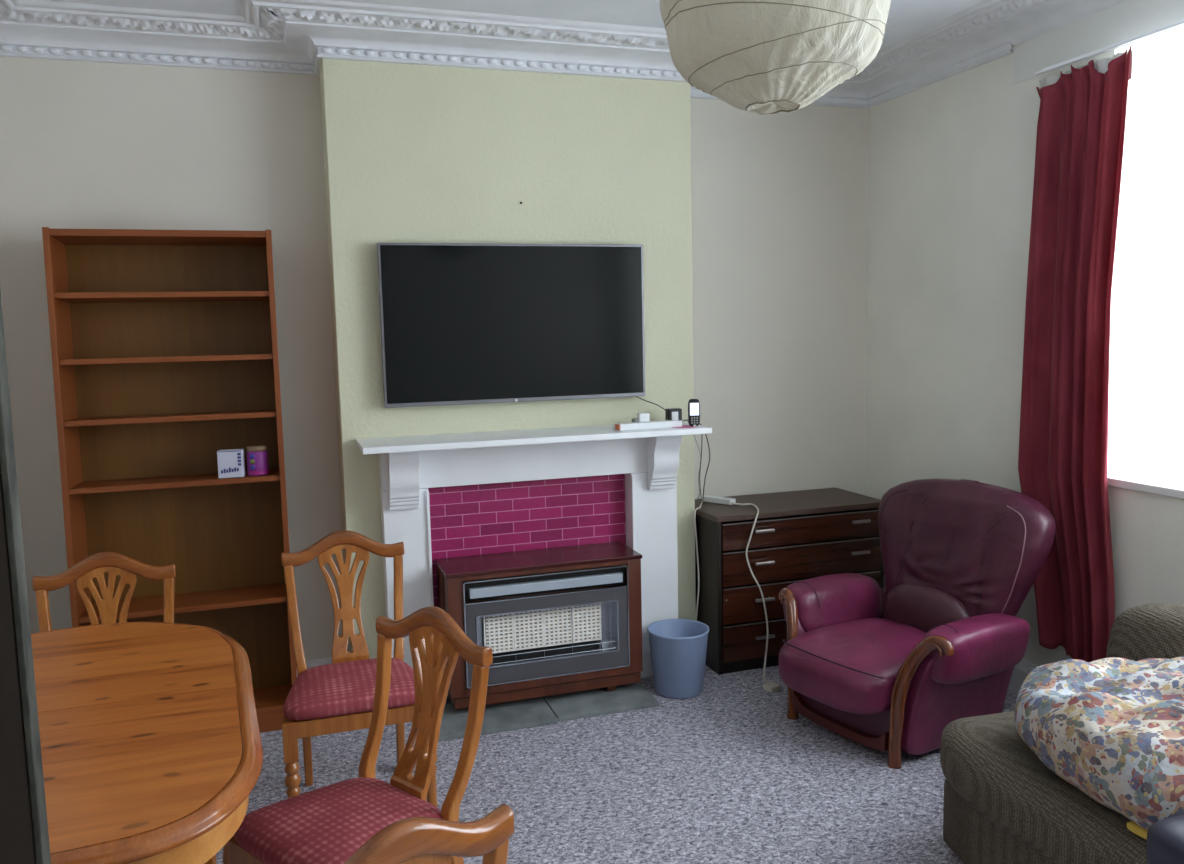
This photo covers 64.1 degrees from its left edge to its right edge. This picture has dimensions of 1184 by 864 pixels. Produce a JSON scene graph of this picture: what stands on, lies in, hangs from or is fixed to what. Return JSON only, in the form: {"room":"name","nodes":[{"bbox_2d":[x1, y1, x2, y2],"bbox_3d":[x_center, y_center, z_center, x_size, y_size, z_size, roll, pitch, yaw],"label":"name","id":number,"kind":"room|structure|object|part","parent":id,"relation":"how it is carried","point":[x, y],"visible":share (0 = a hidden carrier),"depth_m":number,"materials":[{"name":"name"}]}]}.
{"room":"living room","nodes":[
{"label":"living room","id":0,"kind":"room"},
{"bbox_2d":[0,57,868,659],"bbox_3d":[-0.461,-0.269,4.219,3.857,2.700,0.100,-3,6,-18],"label":"wall","id":1,"kind":"structure","parent":0,"point":[779,200],"depth_m":3.93,"materials":[{"name":"white paint"}]},
{"bbox_2d":[296,657,331,676],"bbox_3d":[-1.656,1.075,3.896,1.242,0.150,0.020,-3,6,-18],"label":"baseboard","id":2,"kind":"structure","parent":1,"relation":"attached to","point":[311,663],"depth_m":4.04,"materials":[{"name":"white paint"}]},
{"bbox_2d":[0,0,982,49],"bbox_3d":[0.187,-1.431,2.031,4.057,0.050,4.420,-3,6,-18],"label":"ceiling","id":3,"kind":"structure","parent":0,"point":[905,18],"depth_m":3.47,"materials":[{"name":"paint"}]},
{"bbox_2d":[660,0,890,114],"bbox_3d":[0.379,-1.044,1.983,0.481,0.712,0.480,-6,8,-35],"label":"paper lantern","id":4,"kind":"object","parent":3,"relation":"hanging from","point":[762,57],"visible":1,"depth_m":1.87,"materials":[{"name":"beige paper"}]},
{"bbox_2d":[319,59,695,695],"bbox_3d":[-0.314,-0.258,4.084,1.532,2.700,0.250,-3,6,-18],"label":"wall","id":5,"kind":"structure","parent":0,"point":[412,153],"depth_m":3.86,"materials":[{"name":"paint"}]},
{"bbox_2d":[377,243,644,407],"bbox_3d":[-0.310,-0.447,3.896,1.105,0.644,0.068,-3,6,-18],"label":"television","id":6,"kind":"object","parent":5,"relation":"attached to","point":[461,323],"visible":1,"depth_m":3.85,"materials":[{"name":"grey"}]},
{"bbox_2d":[0,0,1126,108],"bbox_3d":[0.189,-1.344,2.040,3.857,0.126,4.220,-3,6,-18],"label":"trim","id":7,"kind":"structure","parent":5,"relation":"attached to","point":[303,33],"depth_m":3.62,"materials":[{"name":"white paint"}]},
{"bbox_2d":[216,665,1017,863],"bbox_3d":[0.437,1.292,2.388,4.457,0.050,4.420,-3,6,-18],"label":"floor","id":8,"kind":"structure","parent":0,"point":[722,774],"depth_m":3.19,"materials":[{"name":"grey carpet"}]},
{"bbox_2d":[0,291,50,863],"bbox_3d":[-0.723,0.490,0.463,0.820,1.990,0.047,-4,7,-26],"label":"door","id":9,"kind":"structure","parent":8,"relation":"on","point":[24,835],"depth_m":0.59,"materials":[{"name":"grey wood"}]},
{"bbox_2d":[32,551,175,631],"bbox_3d":[-1.462,0.828,2.825,0.460,0.861,0.476,-3,6,-18],"label":"dining chair","id":10,"kind":"object","parent":8,"relation":"on","point":[128,568],"visible":0.34,"depth_m":2.98,"materials":[{"name":"brown wood"}]},
{"bbox_3d":[-1.670,0.870,2.926,0.056,0.764,0.123,-3,6,-18],"label":"post","id":11,"kind":"part","parent":10,"relation":"part of","materials":[{"name":"brown wood"}]},
{"bbox_3d":[-1.537,0.433,2.986,0.405,0.108,0.049,-3,6,-18],"label":"rail","id":12,"kind":"part","parent":10,"relation":"part of","materials":[{"name":"brown wood"}]},
{"bbox_3d":[-1.349,0.852,3.031,0.056,0.764,0.123,-3,6,-18],"label":"post","id":13,"kind":"part","parent":10,"relation":"part of","materials":[{"name":"brown wood"}]},
{"bbox_2d":[31,622,262,863],"bbox_3d":[-1.163,0.964,2.025,0.916,0.749,1.350,-3,6,-18],"label":"dining table","id":14,"kind":"object","parent":8,"relation":"on","point":[152,750],"visible":0.9,"depth_m":1.84,"materials":[{"name":"brown wood"}]},
{"bbox_3d":[-0.714,1.002,1.738,0.068,0.716,0.068,-3,6,-18],"label":"leg","id":15,"kind":"part","parent":14,"relation":"part of","materials":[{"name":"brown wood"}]},
{"bbox_3d":[-0.978,0.921,2.532,0.068,0.716,0.068,-3,6,-18],"label":"leg","id":16,"kind":"part","parent":14,"relation":"part of","materials":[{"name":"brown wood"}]},
{"bbox_2d":[42,227,297,732],"bbox_3d":[-1.577,0.213,3.629,0.762,1.935,0.334,-3,6,-18],"label":"bookcase","id":17,"kind":"object","parent":8,"relation":"on","point":[164,343],"visible":0.7,"depth_m":3.70,"materials":[{"name":"brown wood"}]},
{"bbox_3d":[-1.929,0.233,3.514,0.020,1.927,0.270,-3,5,-18],"label":"panel","id":18,"kind":"part","parent":17,"relation":"part of","materials":[{"name":"brown wood"}]},
{"bbox_3d":[-1.608,-0.731,3.556,0.721,0.024,0.260,-3,5,-18],"label":"panel","id":19,"kind":"part","parent":17,"relation":"part of","materials":[{"name":"brown wood"}]},
{"bbox_3d":[-1.601,-0.511,3.576,0.721,0.020,0.250,-3,5,-18],"label":"shelf","id":20,"kind":"part","parent":17,"relation":"part of","materials":[{"name":"brown wood"}]},
{"bbox_3d":[-1.594,-0.275,3.594,0.721,0.020,0.250,-3,5,-18],"label":"shelf","id":21,"kind":"part","parent":17,"relation":"part of","materials":[{"name":"brown wood"}]},
{"bbox_3d":[-1.587,-0.056,3.611,0.721,0.020,0.250,-3,5,-18],"label":"shelf","id":22,"kind":"part","parent":17,"relation":"part of","materials":[{"name":"brown wood"}]},
{"bbox_3d":[-1.579,0.189,3.629,0.721,0.020,0.250,-3,5,-18],"label":"shelf","id":23,"kind":"part","parent":17,"relation":"part of","materials":[{"name":"brown wood"}]},
{"bbox_3d":[-1.563,0.660,3.665,0.721,0.020,0.250,-3,5,-18],"label":"shelf","id":24,"kind":"part","parent":17,"relation":"part of","materials":[{"name":"brown wood"}]},
{"bbox_2d":[217,449,245,477],"bbox_3d":[-1.378,0.120,3.609,0.090,0.106,0.064,-3,6,-12],"label":"carton","id":25,"kind":"object","parent":17,"relation":"on","point":[231,462],"visible":1,"depth_m":3.58,"materials":[{"name":"white cardboard"}]},
{"bbox_2d":[246,445,268,475],"bbox_3d":[-1.293,0.110,3.652,0.079,0.114,0.081,-6,8,-37],"label":"jar","id":26,"kind":"object","parent":17,"relation":"on","point":[257,455],"visible":1,"depth_m":3.62,"materials":[{"name":"purple plastic"}]},
{"bbox_3d":[-1.294,0.064,3.649,0.076,0.020,0.076,-3,5,-18],"label":"lid","id":27,"kind":"part","parent":26,"relation":"part of","materials":[{"name":"brown"}]},
{"bbox_3d":[-1.549,1.083,3.697,0.721,0.020,0.250,-3,5,-18],"label":"shelf","id":28,"kind":"part","parent":17,"relation":"part of","materials":[{"name":"brown wood"}]},
{"bbox_3d":[-1.225,0.193,3.744,0.020,1.927,0.270,-3,5,-18],"label":"panel","id":29,"kind":"part","parent":17,"relation":"part of","materials":[{"name":"brown wood"}]},
{"bbox_2d":[281,530,437,806],"bbox_3d":[-0.775,0.786,3.071,0.460,0.861,0.476,-3,7,-18],"label":"dining chair","id":30,"kind":"object","parent":8,"relation":"on","point":[338,696],"visible":0.85,"depth_m":3.08,"materials":[{"name":"brown wood"}]},
{"bbox_3d":[-0.899,1.054,2.838,0.048,0.383,0.048,-3,7,-18],"label":"leg","id":31,"kind":"part","parent":30,"relation":"part of","materials":[{"name":"brown wood"}]},
{"bbox_3d":[-0.984,0.828,3.171,0.056,0.764,0.123,-3,7,-18],"label":"post","id":32,"kind":"part","parent":30,"relation":"part of","materials":[{"name":"brown wood"}]},
{"bbox_3d":[-0.851,0.391,3.232,0.405,0.108,0.049,-3,7,-18],"label":"rail","id":33,"kind":"part","parent":30,"relation":"part of","materials":[{"name":"brown wood"}]},
{"bbox_3d":[-0.756,0.862,3.028,0.449,0.050,0.346,-3,7,-18],"label":"seat frame","id":34,"kind":"part","parent":30,"relation":"part of","materials":[{"name":"brown wood"}]},
{"bbox_3d":[-0.756,0.802,3.020,0.442,0.067,0.364,-3,7,-18],"label":"seat","id":35,"kind":"part","parent":30,"relation":"part of","materials":[{"name":"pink fabric"}]},
{"bbox_3d":[-0.663,0.810,3.278,0.056,0.764,0.123,-3,7,-18],"label":"post","id":36,"kind":"part","parent":30,"relation":"part of","materials":[{"name":"brown wood"}]},
{"bbox_3d":[-0.508,1.032,2.968,0.048,0.383,0.048,-3,7,-18],"label":"leg","id":37,"kind":"part","parent":30,"relation":"part of","materials":[{"name":"brown wood"}]},
{"bbox_2d":[227,606,492,863],"bbox_3d":[-0.519,0.876,2.184,0.460,0.861,0.476,4,8,41],"label":"dining chair","id":38,"kind":"object","parent":8,"relation":"on","point":[328,824],"visible":0.93,"depth_m":2.19,"materials":[{"name":"brown wood"}]},
{"bbox_3d":[-0.805,1.122,2.190,0.048,0.383,0.048,4,8,41],"label":"leg","id":39,"kind":"part","parent":38,"relation":"part of","materials":[{"name":"brown wood"}]},
{"bbox_3d":[-0.556,0.892,2.143,0.442,0.067,0.364,4,8,41],"label":"seat","id":40,"kind":"part","parent":38,"relation":"part of","materials":[{"name":"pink fabric"}]},
{"bbox_3d":[-0.553,0.952,2.151,0.449,0.050,0.346,4,8,41],"label":"seat frame","id":41,"kind":"part","parent":38,"relation":"part of","materials":[{"name":"brown wood"}]},
{"bbox_3d":[-0.543,0.900,2.417,0.056,0.764,0.123,4,8,41],"label":"post","id":42,"kind":"part","parent":38,"relation":"part of","materials":[{"name":"brown wood"}]},
{"bbox_3d":[-0.388,0.481,2.304,0.405,0.108,0.049,4,8,41],"label":"rail","id":43,"kind":"part","parent":38,"relation":"part of","materials":[{"name":"brown wood"}]},
{"bbox_3d":[-0.288,0.918,2.197,0.056,0.764,0.123,4,8,41],"label":"post","id":44,"kind":"part","parent":38,"relation":"part of","materials":[{"name":"brown wood"}]},
{"bbox_2d":[344,804,514,863],"bbox_3d":[-0.410,0.949,1.491,0.460,0.861,0.476,-7,9,-44],"label":"dining chair","id":45,"kind":"object","parent":8,"relation":"on","point":[411,840],"visible":1,"depth_m":1.33,"materials":[{"name":"brown wood"}]},
{"bbox_3d":[-0.179,0.991,1.504,0.056,0.764,0.123,-7,9,-44],"label":"post","id":46,"kind":"part","parent":45,"relation":"part of","materials":[{"name":"brown wood"}]},
{"bbox_2d":[356,422,711,677],"bbox_3d":[-0.211,0.558,3.892,1.408,1.113,0.329,-3,6,-18],"label":"fireplace surround","id":47,"kind":"object","parent":8,"relation":"on","point":[473,493],"visible":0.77,"depth_m":3.95,"materials":[{"name":"white paint"}]},
{"bbox_3d":[-0.263,0.591,4.042,0.865,0.799,0.021,-3,6,-18],"label":"tile panel","id":48,"kind":"part","parent":47,"relation":"part of","materials":[{"name":"pink tile"}]},
{"bbox_2d":[356,422,711,454],"bbox_3d":[-0.224,0.017,3.834,1.408,0.025,0.329,-3,6,-18],"label":"mantel shelf","id":49,"kind":"object","parent":47,"relation":"attached to","point":[401,444],"depth_m":3.73,"materials":[{"name":"white paint"}]},
{"bbox_2d":[615,420,681,430],"bbox_3d":[0.235,-0.029,3.918,0.287,0.026,0.042,-4,7,-20],"label":"power strip","id":50,"kind":"object","parent":47,"relation":"on","point":[668,423],"visible":1,"depth_m":3.90,"materials":[{"name":"white plastic"}]},
{"bbox_2d":[637,413,649,421],"bbox_3d":[0.214,-0.061,3.935,0.048,0.036,0.028,-3,6,-18],"label":"plug","id":51,"kind":"object","parent":50,"relation":"on","point":[641,417],"visible":1,"depth_m":3.92,"materials":[{"name":"white plastic"}]},
{"bbox_2d":[665,408,681,420],"bbox_3d":[0.353,-0.068,4.074,0.064,0.066,0.042,-3,6,-18],"label":"adapter","id":52,"kind":"object","parent":47,"relation":"on","point":[670,413],"visible":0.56,"depth_m":4.06,"materials":[{"name":"black plastic"}]},
{"bbox_3d":[0.356,-0.065,4.054,0.030,0.044,0.002,-3,6,-18],"label":"label plate","id":53,"kind":"part","parent":52,"relation":"part of","materials":[{"name":"white plastic"}]},
{"bbox_2d":[672,425,696,427],"bbox_3d":[0.383,-0.023,3.947,0.110,0.002,0.110,-3,6,-18],"label":"disc","id":54,"kind":"object","parent":47,"relation":"on","point":[682,426],"visible":0.73,"depth_m":3.92,"materials":[{"name":"pink"}]},
{"bbox_2d":[688,399,699,426],"bbox_3d":[0.425,-0.081,3.934,0.049,0.114,0.029,-2,6,-4],"label":"cordless phone","id":55,"kind":"object","parent":54,"relation":"on","point":[693,404],"visible":1,"depth_m":3.93,"materials":[{"name":"black plastic"}]},
{"bbox_2d":[682,419,700,500],"bbox_3d":[0.463,0.139,4.258,0.098,0.415,0.243,1,7,23],"label":"cable","id":56,"kind":"object","parent":47,"relation":"hanging from","point":[682,419],"visible":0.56,"depth_m":4.21,"materials":[{"name":"grey plastic"}]},
{"bbox_2d":[699,424,701,503],"bbox_3d":[0.481,0.147,4.193,0.043,0.412,0.348,0,6,11],"label":"cable","id":57,"kind":"object","parent":47,"relation":"hanging from","point":[700,424],"visible":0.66,"depth_m":4.10,"materials":[{"name":"black plastic"}]},
{"bbox_2d":[438,683,658,741],"bbox_3d":[-0.209,1.116,3.825,0.920,0.020,0.305,-3,6,-18],"label":"hearth slab","id":58,"kind":"object","parent":8,"relation":"on","point":[546,710],"visible":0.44,"depth_m":3.78,"materials":[{"name":"stone"}]},
{"bbox_2d":[435,541,642,708],"bbox_3d":[-0.213,0.803,3.911,0.810,0.582,0.282,-3,6,-18],"label":"fire","id":59,"kind":"object","parent":58,"relation":"on","point":[567,619],"visible":0.88,"depth_m":3.81,"materials":[{"name":"brown wood"}]},
{"bbox_3d":[-0.172,0.816,3.788,0.668,0.328,0.010,-3,6,-18],"label":"plate","id":60,"kind":"part","parent":59,"relation":"part of","materials":[{"name":"grey metal"}]},
{"bbox_3d":[-0.172,0.774,3.780,0.680,0.425,0.010,-3,6,-18],"label":"chrome frame","id":61,"kind":"part","parent":59,"relation":"part of","materials":[{"name":"grey metal"}]},
{"bbox_3d":[-0.170,0.808,3.781,0.588,0.215,0.004,-3,6,-18],"label":"window trim","id":62,"kind":"part","parent":59,"relation":"part of","materials":[{"name":"silver metal"}]},
{"bbox_2d":[647,619,708,698],"bbox_3d":[0.365,0.957,3.982,0.260,0.271,0.260,-3,6,-18],"label":"waste bin","id":63,"kind":"object","parent":8,"relation":"on","point":[678,647],"visible":1,"depth_m":3.90,"materials":[{"name":"blue plastic"}]},
{"bbox_2d":[695,487,883,674],"bbox_3d":[0.893,0.677,4.444,0.870,0.710,0.460,-3,6,-18],"label":"dresser","id":64,"kind":"object","parent":8,"relation":"on","point":[800,535],"visible":0.58,"depth_m":4.22,"materials":[{"name":"brown wood"}]},
{"bbox_2d":[694,495,779,692],"bbox_3d":[0.661,0.693,4.217,0.321,0.736,0.594,-7,8,-42],"label":"lead","id":65,"kind":"object","parent":64,"relation":"on","point":[771,687],"visible":0.85,"depth_m":4.17,"materials":[{"name":"white plastic"}]},
{"bbox_3d":[0.897,0.897,4.472,0.806,0.157,0.411,-3,6,-18],"label":"drawer","id":66,"kind":"part","parent":64,"relation":"part of","materials":[{"name":"brown wood"}]},
{"bbox_3d":[0.766,0.909,4.197,0.094,0.014,0.028,-3,6,-18],"label":"handle","id":67,"kind":"part","parent":64,"relation":"part of","materials":[{"name":"silver metal"}]},
{"bbox_3d":[0.762,0.741,4.178,0.094,0.014,0.028,-3,6,-18],"label":"handle","id":68,"kind":"part","parent":64,"relation":"part of","materials":[{"name":"silver metal"}]},
{"bbox_3d":[0.759,0.577,4.161,0.094,0.014,0.028,-3,6,-18],"label":"handle","id":69,"kind":"part","parent":64,"relation":"part of","materials":[{"name":"silver metal"}]},
{"bbox_3d":[0.755,0.433,4.145,0.094,0.014,0.028,-3,6,-18],"label":"handle","id":70,"kind":"part","parent":64,"relation":"part of","materials":[{"name":"silver metal"}]},
{"bbox_3d":[0.886,0.421,4.420,0.806,0.115,0.411,-3,6,-18],"label":"drawer","id":71,"kind":"part","parent":64,"relation":"part of","materials":[{"name":"brown wood"}]},
{"bbox_3d":[0.893,0.728,4.453,0.806,0.157,0.411,-3,6,-18],"label":"drawer","id":72,"kind":"part","parent":64,"relation":"part of","materials":[{"name":"brown wood"}]},
{"bbox_3d":[0.889,0.564,4.436,0.806,0.147,0.411,-3,6,-18],"label":"drawer","id":73,"kind":"part","parent":64,"relation":"part of","materials":[{"name":"brown wood"}]},
{"bbox_3d":[1.224,0.550,4.313,0.094,0.014,0.028,-3,6,-18],"label":"handle","id":74,"kind":"part","parent":64,"relation":"part of","materials":[{"name":"silver metal"}]},
{"bbox_3d":[1.221,0.407,4.297,0.094,0.014,0.028,-3,6,-18],"label":"handle","id":75,"kind":"part","parent":64,"relation":"part of","materials":[{"name":"silver metal"}]},
{"bbox_2d":[779,479,1055,768],"bbox_3d":[1.154,0.665,3.587,0.893,0.908,0.886,-5,7,-31],"label":"armchair","id":76,"kind":"object","parent":8,"relation":"on","point":[943,642],"visible":0.98,"depth_m":3.46,"materials":[{"name":"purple leather"}]},
{"bbox_3d":[0.783,0.868,3.735,0.056,0.490,0.173,-2,6,-2],"label":"scroll trim","id":77,"kind":"part","parent":76,"relation":"part of","materials":[{"name":"brown wood"}]},
{"bbox_3d":[0.993,0.703,3.887,0.470,0.203,0.180,-5,7,-31],"label":"armrest","id":78,"kind":"part","parent":76,"relation":"part of","materials":[{"name":"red leather"}]},
{"bbox_3d":[0.909,1.066,3.475,0.028,0.084,0.452,-5,7,-31],"label":"rail","id":79,"kind":"part","parent":76,"relation":"part of","materials":[{"name":"brown wood"}]},
{"bbox_3d":[1.020,0.867,3.874,0.562,0.400,0.132,-5,7,-31],"label":"panel","id":80,"kind":"part","parent":76,"relation":"part of","materials":[{"name":"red leather"}]},
{"bbox_3d":[0.935,1.011,3.486,0.033,0.150,0.452,-5,7,-31],"label":"panel","id":81,"kind":"part","parent":76,"relation":"part of","materials":[{"name":"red leather"}]},
{"bbox_2d":[779,618,926,714],"bbox_3d":[1.050,0.855,3.556,0.625,0.209,0.511,-5,7,-31],"label":"seat cushion","id":82,"kind":"object","parent":76,"relation":"on","point":[850,665],"depth_m":3.41,"materials":[{"name":"purple leather"}]},
{"bbox_3d":[1.114,0.918,3.200,0.222,0.490,0.056,4,8,38],"label":"scroll trim","id":83,"kind":"part","parent":76,"relation":"part of","materials":[{"name":"brown wood"}]},
{"bbox_3d":[1.330,0.914,3.371,0.562,0.400,0.132,-5,7,-31],"label":"panel","id":84,"kind":"part","parent":76,"relation":"part of","materials":[{"name":"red leather"}]},
{"bbox_3d":[1.413,0.517,3.687,0.296,0.648,0.756,-5,7,-31],"label":"backrest","id":85,"kind":"part","parent":76,"relation":"part of","materials":[{"name":"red leather"}]},
{"bbox_3d":[1.343,0.757,3.319,0.470,0.203,0.180,-5,7,-31],"label":"armrest","id":86,"kind":"part","parent":76,"relation":"part of","materials":[{"name":"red leather"}]},
{"bbox_2d":[940,604,1183,863],"bbox_3d":[1.675,0.927,2.167,1.075,0.666,1.650,-3,6,-18],"label":"sofa","id":87,"kind":"object","parent":8,"relation":"on","point":[1003,804],"depth_m":2.46,"materials":[{"name":"grey fabric"}]},
{"bbox_2d":[940,711,1147,863],"bbox_3d":[1.510,0.963,2.132,0.730,0.211,1.575,-3,6,-18],"label":"sofa arm","id":88,"kind":"object","parent":87,"relation":"on","point":[989,771],"depth_m":2.37},
{"bbox_2d":[1015,657,1183,830],"bbox_3d":[1.512,0.726,2.203,0.757,0.264,1.004,-3,6,-18],"label":"floral blanket","id":89,"kind":"object","parent":87,"relation":"on","point":[1112,728],"visible":0.99,"depth_m":2.22,"materials":[{"name":"fabric"}]},
{"bbox_3d":[1.220,0.878,2.061,0.036,0.018,0.102,-4,7,-25],"label":"yellow strip","id":90,"kind":"part","parent":87,"relation":"part of","materials":[{"name":"yellow fabric"}]},
{"bbox_3d":[1.973,0.857,2.262,0.419,0.559,1.640,-3,6,-18],"label":"backrest","id":91,"kind":"part","parent":87,"relation":"part of","materials":[{"name":"grey fabric"}]},
{"bbox_2d":[1146,814,1183,863],"bbox_3d":[1.255,0.842,1.794,0.230,0.110,0.330,-3,6,-18],"label":"bag","id":92,"kind":"object","parent":87,"relation":"on","point":[1165,837],"visible":1,"depth_m":1.86,"materials":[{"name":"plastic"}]},
{"bbox_2d":[865,0,1183,665],"bbox_3d":[2.094,-0.172,2.791,0.103,2.700,4.420,-3,6,-18],"label":"wall","id":93,"kind":"structure","parent":0,"point":[951,160],"depth_m":3.99,"materials":[{"name":"white paint"}]},
{"bbox_2d":[1008,659,1038,694],"bbox_3d":[2.071,1.099,2.902,0.020,0.150,4.202,-3,6,-18],"label":"baseboard","id":94,"kind":"structure","parent":93,"relation":"attached to","point":[1023,668],"depth_m":3.86,"materials":[{"name":"white paint"}]},
{"bbox_2d":[1035,19,1183,74],"bbox_3d":[2.050,-1.242,2.468,0.055,0.018,2.300,-3,6,-18],"label":"track","id":95,"kind":"object","parent":93,"relation":"attached to","point":[1181,22],"visible":1,"depth_m":3.22,"materials":[{"name":"white paint"}]},
{"bbox_2d":[1018,45,1132,661],"bbox_3d":[1.760,-0.219,3.474,0.081,2.202,0.475,-3,6,-18],"label":"curtain","id":96,"kind":"object","parent":95,"relation":"hanging from","point":[1063,455],"visible":1,"depth_m":3.44,"materials":[{"name":"fabric"}]},
{"bbox_2d":[1107,469,1183,498],"bbox_3d":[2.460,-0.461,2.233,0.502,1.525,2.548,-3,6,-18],"label":"window sill","id":97,"kind":"structure","parent":93,"relation":"in","point":[1170,483],"depth_m":3.31,"materials":[{"name":"white paint"}]},
{"bbox_2d":[1121,36,1183,473],"bbox_3d":[2.526,-0.515,2.249,0.420,1.625,2.750,-3,6,-18],"label":"window","id":98,"kind":"structure","parent":93,"relation":"in","point":[1153,406],"depth_m":3.42,"materials":[{"name":"white glass"}]}
]}

